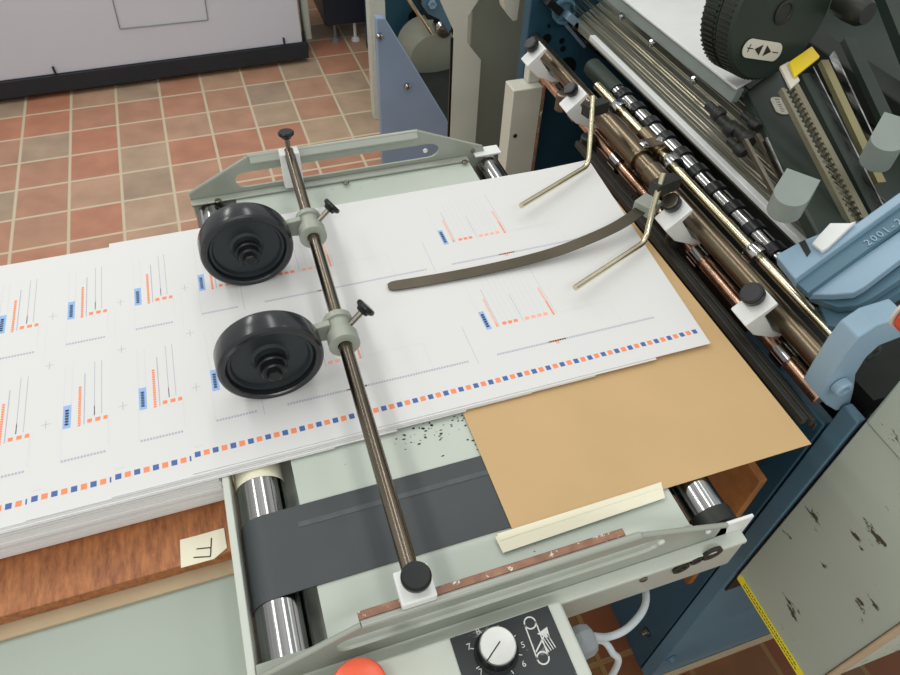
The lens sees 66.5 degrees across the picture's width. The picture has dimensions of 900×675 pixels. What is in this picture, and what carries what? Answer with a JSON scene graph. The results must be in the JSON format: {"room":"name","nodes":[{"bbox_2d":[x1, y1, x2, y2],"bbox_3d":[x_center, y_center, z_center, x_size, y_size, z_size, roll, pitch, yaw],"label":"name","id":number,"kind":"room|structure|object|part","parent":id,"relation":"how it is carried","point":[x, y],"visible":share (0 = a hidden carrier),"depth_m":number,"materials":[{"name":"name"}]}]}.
{"room":"print shop","nodes":[
{"label":"print shop","id":0,"kind":"room"},
{"bbox_2d":[0,0,899,674],"bbox_3d":[-0.343,-0.724,2.830,7.400,0.050,7.200,-13,50,-14],"label":"floor","id":1,"kind":"structure","parent":0,"point":[93,168],"depth_m":2.81,"materials":[{"name":"tile"}]},
{"bbox_2d":[0,475,246,674],"bbox_3d":[-0.542,0.523,1.034,0.596,0.928,0.860,-13,50,-14],"label":"table","id":2,"kind":"object","parent":1,"relation":"on","point":[194,630],"visible":0.02,"depth_m":0.64,"materials":[{"name":"grey metal"}]},
{"bbox_2d":[0,559,233,641],"bbox_3d":[-0.564,0.105,0.781,0.576,0.004,0.531,-13,50,-14],"label":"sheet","id":3,"kind":"object","parent":2,"relation":"on","point":[101,604],"visible":0.02,"depth_m":0.66,"materials":[{"name":"beige wood"}]},
{"bbox_2d":[0,500,231,624],"bbox_3d":[-0.562,0.100,0.771,0.576,0.016,0.497,-13,50,-14],"label":"wooden board","id":4,"kind":"object","parent":3,"relation":"on","point":[56,576],"visible":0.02,"depth_m":0.66,"materials":[{"name":"brown wood"}]},
{"bbox_2d":[0,478,223,558],"bbox_3d":[-0.540,0.079,0.745,0.538,0.049,0.378,-13,50,-14],"label":"pile","id":5,"kind":"object","parent":4,"relation":"on","point":[35,537],"visible":0.23,"depth_m":0.66,"materials":[{"name":"white paper"}]},
{"bbox_2d":[0,447,334,533],"bbox_3d":[-0.449,0.037,0.751,0.596,0.001,0.385,-13,50,-14],"label":"printed sheet","id":6,"kind":"object","parent":5,"relation":"on","point":[333,447],"visible":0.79,"depth_m":0.66,"materials":[{"name":"white paper"}]},
{"bbox_2d":[0,429,396,532],"bbox_3d":[-0.383,0.021,0.767,0.588,0.001,0.384,-13,50,-14],"label":"printed sheet","id":7,"kind":"object","parent":6,"relation":"on","point":[395,430],"visible":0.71,"depth_m":0.66,"materials":[{"name":"white paper"}]},
{"bbox_2d":[0,247,465,529],"bbox_3d":[-0.311,0.004,0.785,0.590,0.001,0.382,-13,50,-14],"label":"printed sheet","id":8,"kind":"object","parent":7,"relation":"on","point":[108,247],"visible":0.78,"depth_m":0.68,"materials":[{"name":"white paper"}]},
{"bbox_2d":[0,249,530,528],"bbox_3d":[-0.240,-0.012,0.802,0.592,0.001,0.377,-13,50,-14],"label":"printed sheet","id":9,"kind":"object","parent":8,"relation":"on","point":[21,285],"visible":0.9,"depth_m":0.74,"materials":[{"name":"white paper"}]},
{"bbox_2d":[26,251,594,520],"bbox_3d":[-0.167,-0.027,0.817,0.595,0.001,0.370,-13,50,-14],"label":"printed sheet","id":10,"kind":"object","parent":9,"relation":"on","point":[70,460],"visible":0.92,"depth_m":0.73,"materials":[{"name":"white paper"}]},
{"bbox_2d":[109,171,655,497],"bbox_3d":[-0.097,-0.049,0.839,0.598,0.001,0.383,-13,50,-14],"label":"printed sheet","id":11,"kind":"object","parent":10,"relation":"on","point":[150,441],"visible":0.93,"depth_m":0.75,"materials":[{"name":"white paper"}]},
{"bbox_2d":[169,160,710,473],"bbox_3d":[-0.019,-0.069,0.855,0.612,0.006,0.377,-13,50,-14],"label":"printed sheet","id":12,"kind":"object","parent":11,"relation":"on","point":[435,348],"visible":0.87,"depth_m":0.83,"materials":[{"name":"white paper"}]},
{"bbox_2d":[387,193,661,290],"bbox_3d":[0.107,-0.118,0.882,0.389,0.036,0.044,-17,51,-17],"label":"strip","id":13,"kind":"object","parent":12,"relation":"on","point":[641,206],"visible":0.94,"depth_m":0.88,"materials":[{"name":"metal"}]},
{"bbox_2d":[180,528,226,567],"bbox_3d":[-0.243,0.207,0.676,0.044,0.001,0.030,-13,50,-14],"label":"label","id":14,"kind":"object","parent":4,"relation":"on","point":[204,547],"visible":1,"depth_m":0.68,"materials":[{"name":"beige paper"}]},
{"bbox_2d":[0,0,311,99],"bbox_3d":[-1.880,-1.596,2.841,2.467,1.000,0.613,-14,50,-15],"label":"base cabinet","id":15,"kind":"object","parent":1,"relation":"on","point":[47,46],"visible":1,"depth_m":3.00,"materials":[{"name":"paint"}]},
{"bbox_2d":[314,0,364,42],"bbox_3d":[-0.511,-1.965,3.101,0.335,1.200,0.390,-13,50,-14],"label":"cabinet","id":16,"kind":"object","parent":1,"relation":"on","point":[332,12],"visible":0.82,"depth_m":3.37,"materials":[{"name":"black metal"}]},
{"bbox_2d":[364,0,452,163],"bbox_3d":[0.138,-1.599,2.686,1.180,1.432,1.143,-13,50,-14],"label":"machine","id":17,"kind":"object","parent":1,"relation":"on","point":[408,41],"visible":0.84,"depth_m":2.66,"materials":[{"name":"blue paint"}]},
{"bbox_3d":[-0.285,-1.411,2.543,0.065,1.300,0.060,-13,50,-14],"label":"post","id":18,"kind":"part","parent":17,"relation":"part of","materials":[{"name":"metal"}]},
{"bbox_3d":[-0.088,-1.333,2.986,0.230,0.335,0.016,-13,50,-14],"label":"diagonal rod","id":19,"kind":"part","parent":17,"relation":"part of","materials":[{"name":"metal"}]},
{"bbox_3d":[-0.094,-1.296,3.121,0.260,0.260,0.180,-13,50,-14],"label":"motor","id":20,"kind":"part","parent":17,"relation":"part of","materials":[{"name":"grey metal"}]},
{"bbox_3d":[0.180,-1.127,3.116,0.700,0.100,0.560,-13,50,-14],"label":"motor","id":21,"kind":"part","parent":17,"relation":"part of","materials":[{"name":"metal"}]},
{"bbox_3d":[-0.034,-1.358,3.010,0.080,0.080,0.070,-13,50,-14],"label":"knob","id":22,"kind":"part","parent":17,"relation":"part of","materials":[{"name":"metal"}]},
{"bbox_2d":[440,0,480,142],"bbox_3d":[0.018,-0.456,1.888,0.122,1.011,0.006,-13,50,-14],"label":"cover","id":23,"kind":"object","parent":1,"relation":"on","point":[464,67],"visible":0.57,"depth_m":1.68,"materials":[{"name":"grey metal"}]},
{"bbox_2d":[189,129,753,674],"bbox_3d":[-0.056,0.310,1.161,0.474,1.059,0.686,-13,50,-14],"label":"table","id":24,"kind":"object","parent":1,"relation":"on","point":[315,561],"visible":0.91,"depth_m":0.64,"materials":[{"name":"metal"}]},
{"bbox_3d":[-0.047,0.021,0.841,0.360,0.010,0.662,-13,50,-14],"label":"under plate","id":25,"kind":"part","parent":24,"relation":"part of","materials":[{"name":"grey metal"}]},
{"bbox_3d":[-0.153,-0.256,1.000,0.443,0.069,0.007,-13,50,-14],"label":"rail","id":26,"kind":"part","parent":24,"relation":"part of","materials":[{"name":"grey metal"}]},
{"bbox_2d":[278,128,436,609],"bbox_3d":[-0.126,-0.021,0.754,0.029,0.084,0.666,-12,50,-13],"label":"bar","id":27,"kind":"object","parent":24,"relation":"attached to","point":[414,584],"visible":0.98,"depth_m":0.63,"materials":[{"name":"metal"}]},
{"bbox_2d":[197,199,339,285],"bbox_3d":[-0.212,-0.117,0.824,0.173,0.108,0.056,-17,51,-17],"label":"guide","id":28,"kind":"object","parent":27,"relation":"attached to","point":[243,243],"visible":1,"depth_m":0.81,"materials":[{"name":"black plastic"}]},
{"bbox_3d":[-0.220,-0.129,0.834,0.079,0.024,0.008,-13,50,-14],"label":"arm","id":29,"kind":"part","parent":28,"relation":"part of"},
{"bbox_3d":[-0.155,-0.150,0.840,0.020,0.015,0.006,-29,55,-26],"label":"screw stem","id":30,"kind":"part","parent":28,"relation":"part of","materials":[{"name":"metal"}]},
{"bbox_3d":[-0.222,-0.265,0.940,0.006,0.020,0.008,-13,50,-14],"label":"screw stem","id":31,"kind":"part","parent":27,"relation":"part of","materials":[{"name":"metal"}]},
{"bbox_2d":[213,299,374,398],"bbox_3d":[-0.155,0.012,0.710,0.170,0.108,0.056,-17,51,-17],"label":"guide","id":32,"kind":"object","parent":27,"relation":"attached to","point":[269,354],"visible":0.99,"depth_m":0.69,"materials":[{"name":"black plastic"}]},
{"bbox_3d":[-0.163,0.000,0.720,0.077,0.024,0.008,-13,50,-14],"label":"arm","id":33,"kind":"part","parent":32,"relation":"part of"},
{"bbox_3d":[-0.100,-0.021,0.726,0.020,0.015,0.006,-29,55,-26],"label":"screw stem","id":34,"kind":"part","parent":32,"relation":"part of","materials":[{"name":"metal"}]},
{"bbox_2d":[334,602,597,674],"bbox_3d":[-0.005,0.292,0.570,0.284,0.092,0.068,-13,50,-14],"label":"control box","id":35,"kind":"object","parent":24,"relation":"attached to","point":[542,640],"visible":1,"depth_m":0.56,"materials":[{"name":"white metal"}]},
{"bbox_3d":[0.038,0.255,0.562,0.037,0.014,0.037,-13,50,-14],"label":"dial knob","id":36,"kind":"part","parent":35,"relation":"part of","materials":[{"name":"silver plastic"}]},
{"bbox_3d":[0.052,0.263,0.565,0.090,0.001,0.060,-13,50,-14],"label":"dial plate","id":37,"kind":"part","parent":35,"relation":"part of","materials":[{"name":"black plastic"}]},
{"bbox_2d":[597,641,621,674],"bbox_3d":[0.130,0.593,0.972,0.043,0.964,0.034,24,51,18],"label":"cable","id":38,"kind":"object","parent":35,"relation":"attached to","point":[618,660],"visible":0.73,"depth_m":0.66,"materials":[{"name":"white plastic"}]},
{"bbox_2d":[594,590,649,640],"bbox_3d":[0.167,0.262,0.652,0.112,0.059,0.026,-34,58,-29],"label":"cable","id":39,"kind":"object","parent":35,"relation":"attached to","point":[641,612],"visible":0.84,"depth_m":0.65,"materials":[{"name":"white plastic"}]},
{"bbox_3d":[0.057,0.214,0.585,0.443,0.069,0.007,-13,50,-14],"label":"rail","id":40,"kind":"part","parent":24,"relation":"part of","materials":[{"name":"grey metal"}]},
{"bbox_2d":[495,482,664,552],"bbox_3d":[0.129,0.170,0.656,0.179,0.001,0.019,-14,50,-15],"label":"tape","id":41,"kind":"object","parent":24,"relation":"on","point":[542,529],"visible":1,"depth_m":0.65,"materials":[{"name":"beige paper"}]},
{"bbox_2d":[463,198,810,528],"bbox_3d":[0.138,-0.035,0.844,0.337,0.001,0.517,-13,50,-14],"label":"sheet","id":42,"kind":"object","parent":24,"relation":"on","point":[673,419],"visible":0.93,"depth_m":0.73,"materials":[{"name":"paper"}]},
{"bbox_2d":[467,0,524,158],"bbox_3d":[0.344,-0.700,1.895,0.650,1.350,0.045,-13,50,-14],"label":"frame","id":43,"kind":"object","parent":1,"relation":"on","point":[495,38],"visible":0.02,"depth_m":1.73,"materials":[{"name":"grey metal"}]},
{"bbox_2d":[498,0,545,174],"bbox_3d":[0.120,-0.329,1.742,0.073,1.064,0.202,-13,50,-14],"label":"cover","id":44,"kind":"object","parent":1,"relation":"on","point":[523,104],"visible":0.33,"depth_m":1.46,"materials":[{"name":"metal"}]},
{"bbox_2d":[516,0,899,674],"bbox_3d":[0.864,-0.161,1.458,1.403,1.311,1.030,-13,50,-14],"label":"machine","id":45,"kind":"object","parent":1,"relation":"on","point":[778,121],"visible":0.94,"depth_m":0.95,"materials":[{"name":"teal paint"}]},
{"bbox_2d":[521,37,558,81],"bbox_3d":[0.161,-0.490,1.212,0.069,0.078,0.034,-13,50,-14],"label":"holder","id":46,"kind":"object","parent":45,"relation":"attached to","point":[535,50],"visible":0.96,"depth_m":1.19,"materials":[{"name":"white plastic"}]},
{"bbox_3d":[0.138,-0.509,1.185,0.015,0.014,0.021,-13,50,-14],"label":"knob","id":47,"kind":"part","parent":46,"relation":"part of","materials":[{"name":"black plastic"}]},
{"bbox_3d":[0.141,-0.507,1.190,0.024,0.024,0.025,-13,50,-14],"label":"clamp knob","id":48,"kind":"part","parent":46,"relation":"part of","materials":[{"name":"black plastic"}]},
{"bbox_2d":[519,82,609,207],"bbox_3d":[0.180,-0.293,1.016,0.082,0.107,0.319,14,49,10],"label":"holder","id":49,"kind":"object","parent":45,"relation":"attached to","point":[584,115],"visible":0.98,"depth_m":1.01,"materials":[{"name":"gold metal"}]},
{"bbox_3d":[0.189,-0.395,1.085,0.014,0.013,0.018,-13,50,-14],"label":"knob","id":50,"kind":"part","parent":49,"relation":"part of","materials":[{"name":"black plastic"}]},
{"bbox_3d":[0.192,-0.393,1.089,0.022,0.022,0.022,-13,50,-14],"label":"clamp knob","id":51,"kind":"part","parent":49,"relation":"part of","materials":[{"name":"black plastic"}]},
{"bbox_3d":[0.754,-0.524,1.788,1.300,1.300,0.030,-13,50,-14],"label":"plate","id":52,"kind":"part","parent":45,"relation":"part of","materials":[{"name":"teal paint"}]},
{"bbox_2d":[573,172,700,290],"bbox_3d":[0.236,-0.138,0.878,0.243,0.106,0.062,-26,54,-23],"label":"holder","id":53,"kind":"object","parent":45,"relation":"attached to","point":[676,210],"visible":0.96,"depth_m":0.89,"materials":[{"name":"gold metal"}]},
{"bbox_3d":[0.286,-0.178,0.893,0.015,0.014,0.021,-13,50,-14],"label":"knob","id":54,"kind":"part","parent":53,"relation":"part of","materials":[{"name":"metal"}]},
{"bbox_3d":[0.289,-0.176,0.897,0.024,0.024,0.025,-13,50,-14],"label":"clamp knob","id":55,"kind":"part","parent":53,"relation":"part of","materials":[{"name":"black plastic"}]},
{"bbox_3d":[0.358,-0.492,1.134,0.016,0.021,0.386,-14,50,-15],"label":"rail","id":56,"kind":"part","parent":45,"relation":"part of","materials":[{"name":"silver metal"}]},
{"bbox_3d":[0.348,-0.200,0.959,0.014,0.014,0.632,-13,50,-14],"label":"gold rod","id":57,"kind":"part","parent":45,"relation":"part of","materials":[{"name":"metal"}]},
{"bbox_3d":[0.411,-0.372,1.109,0.085,0.065,0.780,-13,50,-14],"label":"fold plate","id":58,"kind":"part","parent":45,"relation":"part of","materials":[{"name":"silver metal"}]},
{"bbox_3d":[0.418,0.358,1.225,0.018,0.930,0.161,-13,50,-14],"label":"leg panel","id":59,"kind":"part","parent":45,"relation":"part of","materials":[{"name":"teal paint"}]},
{"bbox_2d":[683,462,766,583],"bbox_3d":[0.309,0.145,1.029,0.011,0.300,0.350,-13,50,-14],"label":"board","id":60,"kind":"object","parent":45,"relation":"attached to","point":[737,487],"visible":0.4,"depth_m":0.85,"materials":[{"name":"orange wood"}]},
{"bbox_3d":[1.057,0.274,1.299,1.300,0.975,0.026,-13,50,-14],"label":"plate","id":61,"kind":"part","parent":45,"relation":"part of","materials":[{"name":"teal paint"}]},
{"bbox_2d":[731,282,780,337],"bbox_3d":[0.366,-0.033,0.807,0.069,0.079,0.036,-13,50,-14],"label":"holder","id":62,"kind":"object","parent":45,"relation":"attached to","point":[756,302],"visible":0.93,"depth_m":0.79,"materials":[{"name":"white plastic"}]},
{"bbox_3d":[0.342,-0.051,0.781,0.017,0.016,0.023,-13,50,-14],"label":"knob","id":63,"kind":"part","parent":62,"relation":"part of","materials":[{"name":"black plastic"}]},
{"bbox_3d":[0.346,-0.049,0.785,0.026,0.025,0.027,-13,50,-14],"label":"clamp knob","id":64,"kind":"part","parent":62,"relation":"part of","materials":[{"name":"black plastic"}]},
{"bbox_3d":[0.377,-0.155,0.760,0.037,0.039,0.056,29,53,22],"label":"lever knob","id":65,"kind":"part","parent":45,"relation":"part of","materials":[{"name":"grey plastic"}]},
{"bbox_2d":[737,381,899,674],"bbox_3d":[0.735,0.227,0.889,0.524,0.498,0.207,-13,50,-14],"label":"guard","id":66,"kind":"object","parent":45,"relation":"attached to","point":[825,584],"visible":1,"depth_m":0.85,"materials":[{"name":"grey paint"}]},
{"bbox_3d":[0.742,0.085,0.732,0.524,0.076,0.206,-13,50,-14],"label":"lid","id":67,"kind":"part","parent":66,"relation":"part of","materials":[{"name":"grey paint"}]},
{"bbox_3d":[0.429,-0.117,0.772,0.046,0.028,0.020,-27,54,-24],"label":"white seat","id":68,"kind":"part","parent":45,"relation":"part of","materials":[{"name":"plastic"}]},
{"bbox_3d":[0.450,-0.114,0.779,0.143,0.090,0.040,-13,50,-14],"label":"cast arm","id":69,"kind":"part","parent":45,"relation":"part of","materials":[{"name":"blue paint"}]},
{"bbox_3d":[0.547,-0.447,0.930,0.039,0.039,0.054,-13,50,-14],"label":"crank handle","id":70,"kind":"part","parent":45,"relation":"part of","materials":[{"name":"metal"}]},
{"bbox_3d":[0.512,-0.228,0.808,0.036,0.048,0.067,29,53,22],"label":"lever knob","id":71,"kind":"part","parent":45,"relation":"part of","materials":[{"name":"grey plastic"}]}
]}

